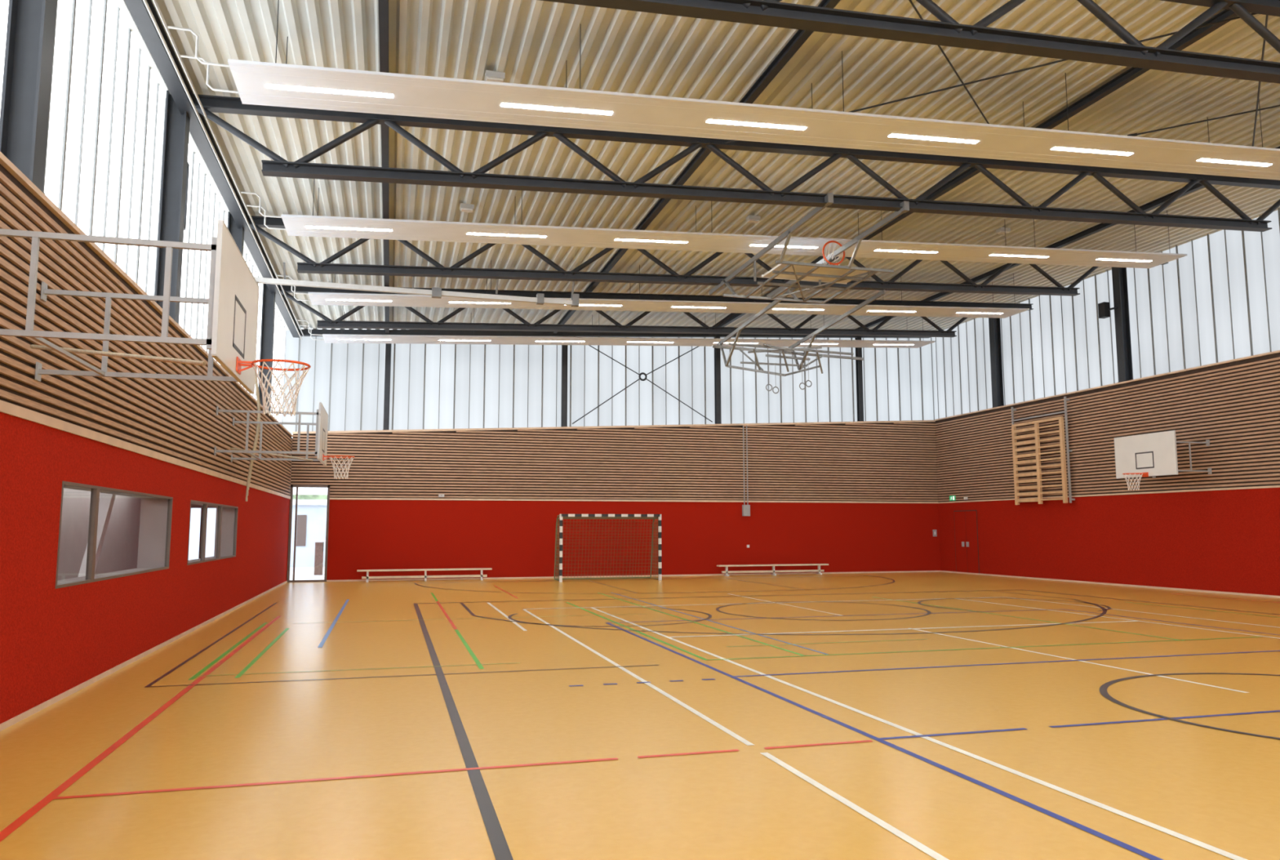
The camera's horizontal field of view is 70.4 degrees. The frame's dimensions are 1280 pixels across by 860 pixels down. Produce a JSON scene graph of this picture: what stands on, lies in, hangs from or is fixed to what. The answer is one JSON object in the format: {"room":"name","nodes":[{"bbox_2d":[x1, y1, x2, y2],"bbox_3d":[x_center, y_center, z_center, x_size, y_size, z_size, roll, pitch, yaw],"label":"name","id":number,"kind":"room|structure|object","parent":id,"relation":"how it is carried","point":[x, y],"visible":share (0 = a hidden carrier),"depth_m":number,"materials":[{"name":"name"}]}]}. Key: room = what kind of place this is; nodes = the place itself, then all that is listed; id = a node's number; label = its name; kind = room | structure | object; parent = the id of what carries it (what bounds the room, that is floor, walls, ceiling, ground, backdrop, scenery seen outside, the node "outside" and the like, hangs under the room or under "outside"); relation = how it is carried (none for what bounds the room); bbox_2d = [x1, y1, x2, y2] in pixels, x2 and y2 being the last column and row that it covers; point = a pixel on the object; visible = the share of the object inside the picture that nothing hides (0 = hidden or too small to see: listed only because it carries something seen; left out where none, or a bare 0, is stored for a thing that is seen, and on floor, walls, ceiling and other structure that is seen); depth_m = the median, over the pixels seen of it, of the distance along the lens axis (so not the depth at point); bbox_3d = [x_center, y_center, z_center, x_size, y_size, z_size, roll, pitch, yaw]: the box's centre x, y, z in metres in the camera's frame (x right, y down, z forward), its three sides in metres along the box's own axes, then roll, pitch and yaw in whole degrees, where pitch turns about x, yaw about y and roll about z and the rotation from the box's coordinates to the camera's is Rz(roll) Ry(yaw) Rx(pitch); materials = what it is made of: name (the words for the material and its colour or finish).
{"room":"sports hall","nodes":[
{"label":"sports hall","id":0,"kind":"room"},
{"bbox_2d":[57,488,216,580],"bbox_3d":[-9.543,1.909,16.456,2.754,3.100,23.400,2,-6,-15],"label":"wall","id":1,"kind":"structure","parent":0,"point":[119,549],"depth_m":19.86,"materials":[{"name":"grey paint"}]},
{"bbox_2d":[0,164,292,724],"bbox_3d":[-4.950,-0.011,5.734,0.400,4.580,48.610,2,-6,-15],"label":"wall","id":2,"kind":"structure","parent":0,"point":[53,642],"depth_m":9.83,"materials":[{"name":"red paint"}]},
{"bbox_2d":[54,480,173,589],"bbox_3d":[-6.397,1.244,10.903,0.416,1.030,4.650,2,-6,-15],"label":"window","id":3,"kind":"structure","parent":2,"relation":"in","point":[156,511],"depth_m":13.03,"materials":[{"name":"grey metal"}]},
{"bbox_2d":[0,0,286,425],"bbox_3d":[-5.104,-4.054,6.106,0.020,3.540,48.604,2,-6,-15],"label":"window","id":4,"kind":"structure","parent":2,"relation":"in","point":[104,165],"depth_m":11.40,"materials":[{"name":"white glass"}]},
{"bbox_2d":[183,162,189,230],"bbox_3d":[-7.343,-3.910,14.414,0.060,1.120,1.200,2,-6,-15],"label":"window","id":5,"kind":"structure","parent":4,"relation":"attached to","point":[188,167],"depth_m":14.95,"materials":[{"name":"glass"}]},
{"bbox_2d":[0,581,287,731],"bbox_3d":[-4.691,2.226,5.352,0.020,0.050,48.210,2,-6,-15],"label":"baseboard","id":6,"kind":"structure","parent":2,"relation":"attached to","point":[33,711],"depth_m":10.19,"materials":[{"name":"brown wood"}]},
{"bbox_2d":[0,400,290,499],"bbox_3d":[-4.710,-0.379,5.632,0.050,0.090,48.210,2,-6,-15],"label":"trim","id":7,"kind":"structure","parent":2,"relation":"attached to","point":[6,407],"depth_m":9.95,"materials":[{"name":"brown wood"}]},
{"bbox_2d":[0,151,293,437],"bbox_3d":[-4.894,-2.333,5.795,0.415,0.050,48.210,2,-6,-15],"label":"trim","id":8,"kind":"structure","parent":2,"relation":"on","point":[5,162],"depth_m":9.59,"materials":[{"name":"brown wood"}]},
{"bbox_2d":[0,0,57,194],"bbox_3d":[-5.445,-3.846,8.150,0.300,3.470,0.300,2,-6,-15],"label":"steel column","id":9,"kind":"structure","parent":8,"relation":"on","point":[31,24],"depth_m":8.03,"materials":[{"name":"grey metal"}]},
{"bbox_2d":[155,90,190,324],"bbox_3d":[-6.886,-3.274,13.375,0.300,3.470,0.300,2,-6,-15],"label":"steel column","id":10,"kind":"structure","parent":8,"relation":"on","point":[176,127],"depth_m":13.36,"materials":[{"name":"grey metal"}]},
{"bbox_2d":[220,212,244,373],"bbox_3d":[-8.301,-2.713,18.504,0.300,3.470,0.300,2,-6,-15],"label":"steel column","id":11,"kind":"structure","parent":8,"relation":"on","point":[237,234],"depth_m":18.63,"materials":[{"name":"black metal"}]},
{"bbox_2d":[258,284,275,411],"bbox_3d":[-9.716,-2.152,23.633,0.300,3.470,0.300,2,-6,-15],"label":"steel column","id":12,"kind":"structure","parent":8,"relation":"on","point":[268,298],"depth_m":23.64,"materials":[{"name":"metal"}]},
{"bbox_2d":[0,219,311,417],"bbox_3d":[-4.002,-0.833,7.614,2.361,1.362,2.000,2,-6,-15],"label":"basketball hoop","id":13,"kind":"object","parent":2,"relation":"attached to","point":[233,302],"visible":1,"depth_m":7.35,"materials":[{"name":"metal"}]},
{"bbox_2d":[186,500,238,565],"bbox_3d":[-7.964,1.865,16.584,0.416,1.030,4.700,2,-6,-15],"label":"window","id":14,"kind":"structure","parent":2,"relation":"in","point":[226,518],"depth_m":18.74,"materials":[{"name":"grey metal"}]},
{"bbox_2d":[213,402,354,479],"bbox_3d":[-6.734,0.251,17.517,2.361,1.362,2.000,2,-6,-15],"label":"basketball hoop","id":15,"kind":"object","parent":2,"relation":"attached to","point":[322,420],"visible":1,"depth_m":17.29,"materials":[{"name":"metal"}]},
{"bbox_2d":[290,422,940,580],"bbox_3d":[0.135,2.232,32.035,23.366,5.800,0.400,2,-6,-15],"label":"wall","id":16,"kind":"structure","parent":0,"point":[877,462],"depth_m":31.73,"materials":[{"name":"red wood"}]},
{"bbox_2d":[286,484,329,582],"bbox_3d":[-10.502,3.273,28.776,1.180,3.060,0.165,2,-6,-15],"label":"door","id":17,"kind":"structure","parent":16,"relation":"in","point":[327,486],"depth_m":28.73,"materials":[{"name":"grey metal"}]},
{"bbox_2d":[282,330,937,434],"bbox_3d":[0.087,-1.856,32.631,24.106,4.651,0.030,2,-6,-15],"label":"window","id":18,"kind":"structure","parent":16,"relation":"in","point":[433,386],"depth_m":32.10,"materials":[{"name":"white glass"}]},
{"bbox_2d":[292,420,935,434],"bbox_3d":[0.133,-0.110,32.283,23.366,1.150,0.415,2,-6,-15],"label":"trim","id":19,"kind":"structure","parent":16,"relation":"attached to","point":[902,421],"depth_m":31.71,"materials":[{"name":"brown wood"}]},
{"bbox_2d":[382,343,391,430],"bbox_3d":[-8.375,-1.551,30.102,0.220,3.167,0.220,2,-6,-15],"label":"steel column","id":20,"kind":"structure","parent":19,"relation":"on","point":[388,346],"depth_m":30.00,"materials":[{"name":"black metal"}]},
{"bbox_2d":[560,336,568,426],"bbox_3d":[-2.637,-1.681,31.699,0.220,3.201,0.220,2,-6,-15],"label":"steel column","id":21,"kind":"structure","parent":19,"relation":"on","point":[564,348],"depth_m":31.61,"materials":[{"name":"black metal"}]},
{"bbox_2d":[714,337,721,424],"bbox_3d":[2.840,-1.805,33.223,0.220,3.234,0.220,2,-6,-15],"label":"steel column","id":22,"kind":"structure","parent":19,"relation":"on","point":[717,351],"depth_m":33.15,"materials":[{"name":"black metal"}]},
{"bbox_2d":[854,337,863,421],"bbox_3d":[8.405,-1.931,34.772,0.220,3.268,0.220,2,-6,-15],"label":"steel column","id":23,"kind":"structure","parent":19,"relation":"on","point":[860,399],"depth_m":34.71,"materials":[{"name":"black metal"}]},
{"bbox_2d":[326,570,940,582],"bbox_3d":[0.767,5.084,31.678,22.180,0.050,0.020,2,-6,-15],"label":"baseboard","id":24,"kind":"structure","parent":16,"relation":"attached to","point":[926,571],"depth_m":31.27,"materials":[{"name":"brown wood"}]},
{"bbox_2d":[329,497,937,503],"bbox_3d":[0.758,2.496,31.975,22.180,0.060,0.050,2,-6,-15],"label":"trim","id":25,"kind":"structure","parent":16,"relation":"attached to","point":[366,499],"depth_m":31.56,"materials":[{"name":"brown wood"}]},
{"bbox_2d":[742,425,750,516],"bbox_3d":[3.821,1.461,32.865,0.260,3.300,0.120,2,-6,-15],"label":"conduit","id":26,"kind":"object","parent":16,"relation":"attached to","point":[745,508],"visible":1,"depth_m":32.81,"materials":[{"name":"grey metal"}]},
{"bbox_2d":[933,529,937,537],"bbox_3d":[11.267,3.946,34.694,0.148,0.248,0.030,2,-6,-15],"label":"wall switch","id":27,"kind":"object","parent":16,"relation":"attached to","point":[935,533],"visible":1,"depth_m":34.68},
{"bbox_2d":[0,572,1279,859],"bbox_3d":[6.567,2.663,8.410,24.166,0.205,49.010,2,-6,-15],"label":"floor","id":28,"kind":"structure","parent":0,"point":[912,716],"depth_m":7.52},
{"bbox_2d":[356,568,492,582],"bbox_3d":[-6.874,4.650,29.097,4.200,0.380,0.340,2,-6,-15],"label":"bench","id":29,"kind":"object","parent":28,"relation":"on","point":[425,571],"visible":1,"depth_m":29.05,"materials":[{"name":"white wood"}]},
{"bbox_2d":[554,514,662,582],"bbox_3d":[-1.061,3.800,29.425,3.325,2.120,1.162,2,-6,-15],"label":"goal","id":30,"kind":"object","parent":28,"relation":"on","point":[653,517],"visible":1,"depth_m":29.43,"materials":[{"name":"black paint"}]},
{"bbox_2d":[716,564,828,576],"bbox_3d":[4.753,4.981,32.320,4.200,0.380,0.340,2,-6,-15],"label":"bench","id":31,"kind":"object","parent":28,"relation":"on","point":[819,571],"visible":1,"depth_m":32.24,"materials":[{"name":"white wood"}]},
{"bbox_2d":[114,0,1279,330],"bbox_3d":[6.664,-6.266,9.413,24.600,1.571,49.210,2,-6,-15],"label":"ceiling","id":32,"kind":"structure","parent":0,"point":[531,42],"depth_m":15.91,"materials":[{"name":"metal"}]},
{"bbox_2d":[377,0,389,333],"bbox_3d":[-4.577,-4.790,16.321,0.120,0.130,28.710,2,-6,-15],"label":"strut","id":33,"kind":"object","parent":32,"relation":"attached to","point":[383,4],"visible":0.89,"depth_m":14.98,"materials":[{"name":"metal"}]},
{"bbox_2d":[459,203,474,212],"bbox_3d":[-3.600,-4.617,18.882,0.280,0.120,0.180,2,-6,-15],"label":"emergency light","id":34,"kind":"object","parent":32,"relation":"attached to","point":[464,207],"visible":1,"depth_m":18.82,"materials":[{"name":"white plastic"}]},
{"bbox_2d":[460,208,472,212],"bbox_3d":[-3.600,-4.572,18.877,0.240,0.030,0.140,2,-6,-15],"label":"diffuser","id":35,"kind":"object","parent":34,"relation":"attached to","point":[464,210],"depth_m":18.83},
{"bbox_2d":[484,70,505,82],"bbox_3d":[-2.149,-5.211,13.433,0.280,0.120,0.180,2,-6,-15],"label":"emergency light","id":36,"kind":"object","parent":32,"relation":"attached to","point":[491,76],"visible":0.71,"depth_m":13.36,"materials":[{"name":"white plastic"}]},
{"bbox_2d":[486,76,503,82],"bbox_3d":[-2.149,-5.166,13.428,0.240,0.030,0.140,2,-6,-15],"label":"diffuser","id":37,"kind":"object","parent":36,"relation":"attached to","point":[500,79],"depth_m":13.37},
{"bbox_2d":[297,328,930,337],"bbox_3d":[0.138,-3.447,32.605,23.376,1.415,0.200,2,-6,-15],"label":"trim","id":38,"kind":"structure","parent":32,"relation":"attached to","point":[305,331],"depth_m":31.45,"materials":[{"name":"metal"}]},
{"bbox_2d":[572,336,712,424],"bbox_3d":[0.132,-1.769,32.389,5.179,3.300,0.070,2,-6,-15],"label":"cross bracing","id":39,"kind":"object","parent":38,"relation":"attached to","point":[642,373],"visible":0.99,"depth_m":32.36,"materials":[{"name":"metal"}]},
{"bbox_2d":[322,310,935,347],"bbox_3d":[0.419,-3.401,29.642,20.280,1.989,1.120,2,-6,-15],"label":"ceiling panel","id":40,"kind":"object","parent":32,"relation":"hanging from","point":[340,339],"visible":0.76,"depth_m":29.01,"materials":[{"name":"white"}]},
{"bbox_2d":[297,320,324,340],"bbox_3d":[-9.691,-2.948,26.804,0.750,0.430,0.730,2,-6,-15],"label":"pipe","id":41,"kind":"object","parent":40,"relation":"attached to","point":[310,333],"visible":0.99,"depth_m":26.50,"materials":[{"name":"white metal"}]},
{"bbox_2d":[307,260,1029,318],"bbox_3d":[1.702,-3.910,24.993,20.280,1.989,1.120,2,-6,-15],"label":"ceiling panel","id":42,"kind":"object","parent":32,"relation":"hanging from","point":[316,298],"visible":0.77,"depth_m":24.55,"materials":[{"name":"white"}]},
{"bbox_2d":[277,275,310,301],"bbox_3d":[-8.409,-3.457,22.154,0.750,0.430,0.730,2,-6,-15],"label":"pipe","id":43,"kind":"object","parent":42,"relation":"attached to","point":[295,292],"visible":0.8,"depth_m":21.85,"materials":[{"name":"white metal"}]},
{"bbox_2d":[552,0,839,333],"bbox_3d":[0.823,-4.928,17.826,0.120,0.130,28.710,2,-6,-15],"label":"strut","id":44,"kind":"object","parent":32,"relation":"attached to","point":[801,36],"visible":0.68,"depth_m":14.51,"materials":[{"name":"metal"}]},
{"bbox_2d":[281,182,1186,268],"bbox_3d":[3.183,-4.497,19.624,20.280,1.989,1.120,2,-6,-15],"label":"ceiling panel","id":45,"kind":"object","parent":32,"relation":"hanging from","point":[313,225],"visible":0.91,"depth_m":18.87,"materials":[{"name":"white wood"}]},
{"bbox_2d":[240,191,285,230],"bbox_3d":[-6.928,-4.044,16.786,0.750,0.430,0.730,2,-6,-15],"label":"pipe","id":46,"kind":"object","parent":45,"relation":"attached to","point":[260,206],"visible":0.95,"depth_m":16.49,"materials":[{"name":"white metal"}]},
{"bbox_2d":[746,214,760,223],"bbox_3d":[2.567,-4.777,20.580,0.280,0.120,0.180,2,-6,-15],"label":"emergency light","id":47,"kind":"object","parent":32,"relation":"attached to","point":[749,219],"visible":1,"depth_m":20.51,"materials":[{"name":"white plastic"}]},
{"bbox_2d":[746,219,759,223],"bbox_3d":[2.567,-4.732,20.575,0.240,0.030,0.140,2,-6,-15],"label":"diffuser","id":48,"kind":"object","parent":47,"relation":"attached to","point":[755,221],"depth_m":20.55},
{"bbox_2d":[227,0,1279,180],"bbox_3d":[4.669,-5.087,14.236,20.280,1.989,1.120,2,-6,-15],"label":"ceiling panel","id":49,"kind":"object","parent":32,"relation":"hanging from","point":[257,82],"visible":0.98,"depth_m":13.13,"materials":[{"name":"white wood"}]},
{"bbox_2d":[167,26,238,93],"bbox_3d":[-5.442,-4.634,11.398,0.750,0.430,0.730,2,-6,-15],"label":"pipe","id":50,"kind":"object","parent":49,"relation":"attached to","point":[198,59],"visible":0.96,"depth_m":11.09,"materials":[{"name":"white metal"}]},
{"bbox_2d":[710,8,1238,334],"bbox_3d":[6.368,-5.070,19.371,0.120,0.130,28.710,2,-6,-15],"label":"beam","id":51,"kind":"structure","parent":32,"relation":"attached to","point":[1196,34],"depth_m":15.15,"materials":[{"name":"metal"}]},
{"bbox_2d":[995,226,1010,234],"bbox_3d":[8.999,-4.931,22.486,0.280,0.120,0.180,2,-6,-15],"label":"emergency light","id":52,"kind":"object","parent":32,"relation":"attached to","point":[1001,230],"visible":0.86,"depth_m":22.42,"materials":[{"name":"white plastic"}]},
{"bbox_2d":[997,231,1009,234],"bbox_3d":[8.999,-4.886,22.481,0.240,0.030,0.140,2,-6,-15],"label":"diffuser","id":53,"kind":"object","parent":52,"relation":"attached to","point":[998,232],"depth_m":22.45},
{"bbox_2d":[856,146,1279,329],"bbox_3d":[11.865,-5.210,20.902,0.120,0.130,28.710,2,-6,-15],"label":"strut","id":54,"kind":"object","parent":32,"relation":"attached to","point":[1161,201],"visible":0.32,"depth_m":23.34,"materials":[{"name":"metal"}]},
{"bbox_2d":[934,352,1279,595],"bbox_3d":[17.969,0.025,12.052,0.400,5.800,48.610,2,-6,-15],"label":"wall","id":55,"kind":"structure","parent":0,"point":[1227,540],"depth_m":25.62,"materials":[{"name":"red paint"}]},
{"bbox_2d":[949,495,955,501],"bbox_3d":[11.692,2.555,33.978,0.035,0.180,0.340,2,-6,-15],"label":"exit sign","id":56,"kind":"object","parent":55,"relation":"attached to","point":[951,498],"visible":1,"depth_m":33.97,"materials":[{"name":"green plastic"}]},
{"bbox_2d":[953,510,979,573],"bbox_3d":[11.890,4.089,33.103,0.031,2.300,1.380,2,-6,-15],"label":"door","id":57,"kind":"structure","parent":55,"relation":"in","point":[966,529],"depth_m":33.07,"materials":[{"name":"red fabric"}]},
{"bbox_2d":[1011,396,1075,505],"bbox_3d":[12.899,0.732,29.273,0.280,3.300,2.560,2,-6,-15],"label":"wall bars","id":58,"kind":"object","parent":55,"relation":"attached to","point":[1060,424],"visible":1,"depth_m":29.14,"materials":[{"name":"brown wood"}]},
{"bbox_2d":[934,208,1279,418],"bbox_3d":[18.122,-4.664,12.579,0.020,3.635,48.604,2,-6,-15],"label":"window","id":59,"kind":"structure","parent":55,"relation":"in","point":[1220,301],"depth_m":26.11,"materials":[{"name":"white glass"}]},
{"bbox_2d":[934,350,1279,421],"bbox_3d":[18.009,-2.904,12.175,0.415,0.050,48.210,2,-6,-15],"label":"trim","id":60,"kind":"structure","parent":55,"relation":"on","point":[1277,351],"depth_m":25.98,"materials":[{"name":"brown wood"}]},
{"bbox_2d":[988,317,1004,408],"bbox_3d":[12.556,-2.503,32.005,0.300,3.465,0.300,2,-6,-15],"label":"steel column","id":61,"kind":"structure","parent":60,"relation":"on","point":[996,362],"depth_m":31.95,"materials":[{"name":"black metal"}]},
{"bbox_2d":[1111,266,1133,382],"bbox_3d":[14.076,-3.106,26.492,0.300,3.465,0.300,2,-6,-15],"label":"steel column","id":62,"kind":"structure","parent":60,"relation":"on","point":[1123,344],"depth_m":26.45,"materials":[{"name":"black metal"}]},
{"bbox_2d":[1097,302,1117,319],"bbox_3d":[13.767,-3.552,26.709,0.234,0.440,0.495,2,-6,-15],"label":"loudspeaker","id":63,"kind":"object","parent":62,"relation":"attached to","point":[1104,309],"visible":1,"depth_m":26.73,"materials":[{"name":"black paint"}]},
{"bbox_2d":[937,485,1279,503],"bbox_3d":[17.834,0.272,11.779,0.050,0.050,48.210,2,-6,-15],"label":"trim","id":64,"kind":"structure","parent":55,"relation":"attached to","point":[1267,486],"depth_m":25.56,"materials":[{"name":"brown wood"}]},
{"bbox_2d":[940,570,1279,598],"bbox_3d":[17.824,2.856,11.493,0.020,0.050,48.210,2,-6,-15],"label":"baseboard","id":65,"kind":"structure","parent":55,"relation":"attached to","point":[1063,580],"depth_m":25.72,"materials":[{"name":"brown wood"}]},
{"bbox_2d":[1113,430,1212,490],"bbox_3d":[13.534,0.854,23.928,1.861,1.482,2.000,2,-6,-15],"label":"basketball hoop","id":66,"kind":"object","parent":55,"relation":"attached to","point":[1153,455],"visible":1,"depth_m":23.70},
{"bbox_3d":[-9.454,3.552,16.301,2.534,0.200,23.000,2,-6,-15],"label":"floor","id":67,"kind":"structure","parent":0,"visible":0},
{"bbox_2d":[77,493,115,577],"bbox_3d":[-8.443,1.721,14.050,0.320,3.043,2.365,2,-6,-15],"label":"column","id":68,"kind":"structure","parent":67,"relation":"on","point":[106,502],"depth_m":14.28,"materials":[{"name":"white paint"}]},
{"label":"outside","id":69,"kind":"structure","parent":0,"visible":0},
{"bbox_2d":[289,566,324,580],"bbox_3d":[-18.896,5.180,30.730,60.000,0.220,90.000,2,-6,-15],"label":"ground","id":70,"kind":"structure","parent":69,"point":[300,573],"depth_m":34.07,"materials":[{"name":"white"}]},
{"bbox_2d":[188,499,327,567],"bbox_3d":[-14.766,4.792,42.238,22.000,3.030,2.200,2,-6,-15],"label":"wall","id":71,"kind":"structure","parent":70,"relation":"on","point":[311,513],"depth_m":41.10,"materials":[{"name":"white paint"}]},
{"bbox_2d":[293,494,327,499],"bbox_3d":[-17.079,5.091,46.887,22.000,3.450,1.000,2,-6,-15],"label":"hedge","id":72,"kind":"object","parent":70,"relation":"on","point":[300,496],"visible":0.07,"depth_m":46.61,"materials":[{"name":"green plant"}]},
{"bbox_2d":[314,541,324,575],"bbox_3d":[-11.929,4.757,33.741,0.340,1.250,0.480,2,-6,-15],"label":"brick pier","id":73,"kind":"structure","parent":70,"relation":"on","point":[318,558],"depth_m":33.55,"materials":[{"name":"brown brick"}]},
{"bbox_3d":[-3.977,-4.428,2.830,0.300,3.470,0.300,2,-6,-15],"label":"steel column","id":74,"kind":"structure","parent":0,"visible":0},
{"bbox_2d":[124,0,300,337],"bbox_3d":[-4.714,-5.633,6.206,0.200,0.240,48.210,2,-6,-15],"label":"beam","id":75,"kind":"structure","parent":74,"relation":"attached to","point":[138,10],"depth_m":14.22,"materials":[{"name":"metal"}]},
{"bbox_2d":[278,284,1033,337],"bbox_3d":[1.737,-3.441,26.828,23.229,2.058,0.200,2,-6,-15],"label":"roof truss","id":76,"kind":"object","parent":75,"relation":"on","point":[339,323],"visible":0.82,"depth_m":26.23,"materials":[{"name":"metal"}]},
{"bbox_2d":[247,215,1168,296],"bbox_3d":[3.165,-4.007,21.652,23.229,2.058,0.200,2,-6,-15],"label":"roof truss","id":77,"kind":"object","parent":75,"relation":"on","point":[310,266],"visible":0.61,"depth_m":20.51,"materials":[{"name":"metal"}]},
{"bbox_2d":[253,262,578,306],"bbox_3d":[-4.672,-3.263,19.650,6.850,0.698,0.397,2,-6,-15],"label":"track","id":78,"kind":"object","parent":77,"relation":"hanging from","point":[436,292],"visible":0.96,"depth_m":19.71,"materials":[{"name":"white metal"}]},
{"bbox_2d":[245,281,259,502],"bbox_3d":[-7.854,-0.811,18.534,0.197,4.530,0.042,2,-6,-15],"label":"rope","id":79,"kind":"object","parent":78,"relation":"hanging from","point":[255,382],"visible":0.56,"depth_m":18.43,"materials":[{"name":"white fabric"}]},
{"bbox_2d":[248,373,259,490],"bbox_3d":[-7.865,-0.866,18.584,0.198,4.410,0.042,2,-6,-15],"label":"rope","id":80,"kind":"object","parent":78,"relation":"hanging from","point":[255,373],"visible":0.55,"depth_m":18.49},
{"bbox_2d":[248,283,259,487],"bbox_3d":[-7.877,-0.921,18.634,0.198,4.290,0.042,2,-6,-15],"label":"rope","id":81,"kind":"object","parent":78,"relation":"hanging from","point":[257,283],"visible":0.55,"depth_m":18.51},
{"bbox_2d":[249,363,260,484],"bbox_3d":[-7.889,-0.976,18.683,0.197,4.170,0.042,2,-6,-15],"label":"rope","id":82,"kind":"object","parent":78,"relation":"hanging from","point":[255,363],"visible":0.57,"depth_m":18.62,"materials":[{"name":"white fabric"}]},
{"bbox_2d":[250,379,260,478],"bbox_3d":[-7.901,-1.031,18.733,0.198,4.050,0.042,2,-6,-15],"label":"rope","id":83,"kind":"object","parent":78,"relation":"hanging from","point":[257,380],"visible":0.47,"depth_m":18.61,"materials":[{"name":"white fabric"}]},
{"bbox_2d":[712,287,884,393],"bbox_3d":[5.137,-2.195,24.918,4.902,1.956,5.606,2,-6,-15],"label":"frame","id":84,"kind":"object","parent":77,"relation":"hanging from","point":[790,350],"visible":1,"depth_m":26.40,"materials":[{"name":"metal"}]},
{"bbox_2d":[192,93,1279,231],"bbox_3d":[4.593,-4.573,16.475,23.229,2.058,0.200,2,-6,-15],"label":"roof truss","id":85,"kind":"object","parent":75,"relation":"on","point":[279,166],"visible":0.96,"depth_m":15.49,"materials":[{"name":"metal"}]},
{"bbox_2d":[142,0,303,339],"bbox_3d":[-6.956,-4.393,15.251,0.086,0.156,28.000,2,-6,-15],"label":"pipe","id":86,"kind":"object","parent":85,"relation":"attached to","point":[147,6],"visible":1,"depth_m":13.74,"materials":[{"name":"white metal"}]},
{"bbox_2d":[709,192,909,303],"bbox_3d":[3.578,-3.478,19.173,2.800,0.805,6.261,2,-6,-15],"label":"basketball hoop","id":87,"kind":"object","parent":85,"relation":"hanging from","point":[794,272],"visible":1,"depth_m":18.84,"materials":[{"name":"metal"}]},
{"bbox_2d":[541,0,1279,83],"bbox_3d":[6.021,-5.140,11.298,23.229,2.058,0.200,2,-6,-15],"label":"roof truss","id":88,"kind":"object","parent":75,"relation":"on","point":[948,32],"visible":1,"depth_m":10.72,"materials":[{"name":"metal"}]},
{"bbox_2d":[724,0,1279,179],"bbox_3d":[7.655,-5.325,14.585,11.469,0.604,5.221,2,-6,-15],"label":"strut","id":89,"kind":"structure","parent":88,"relation":"attached to","point":[1256,109],"depth_m":13.96,"materials":[{"name":"metal"}]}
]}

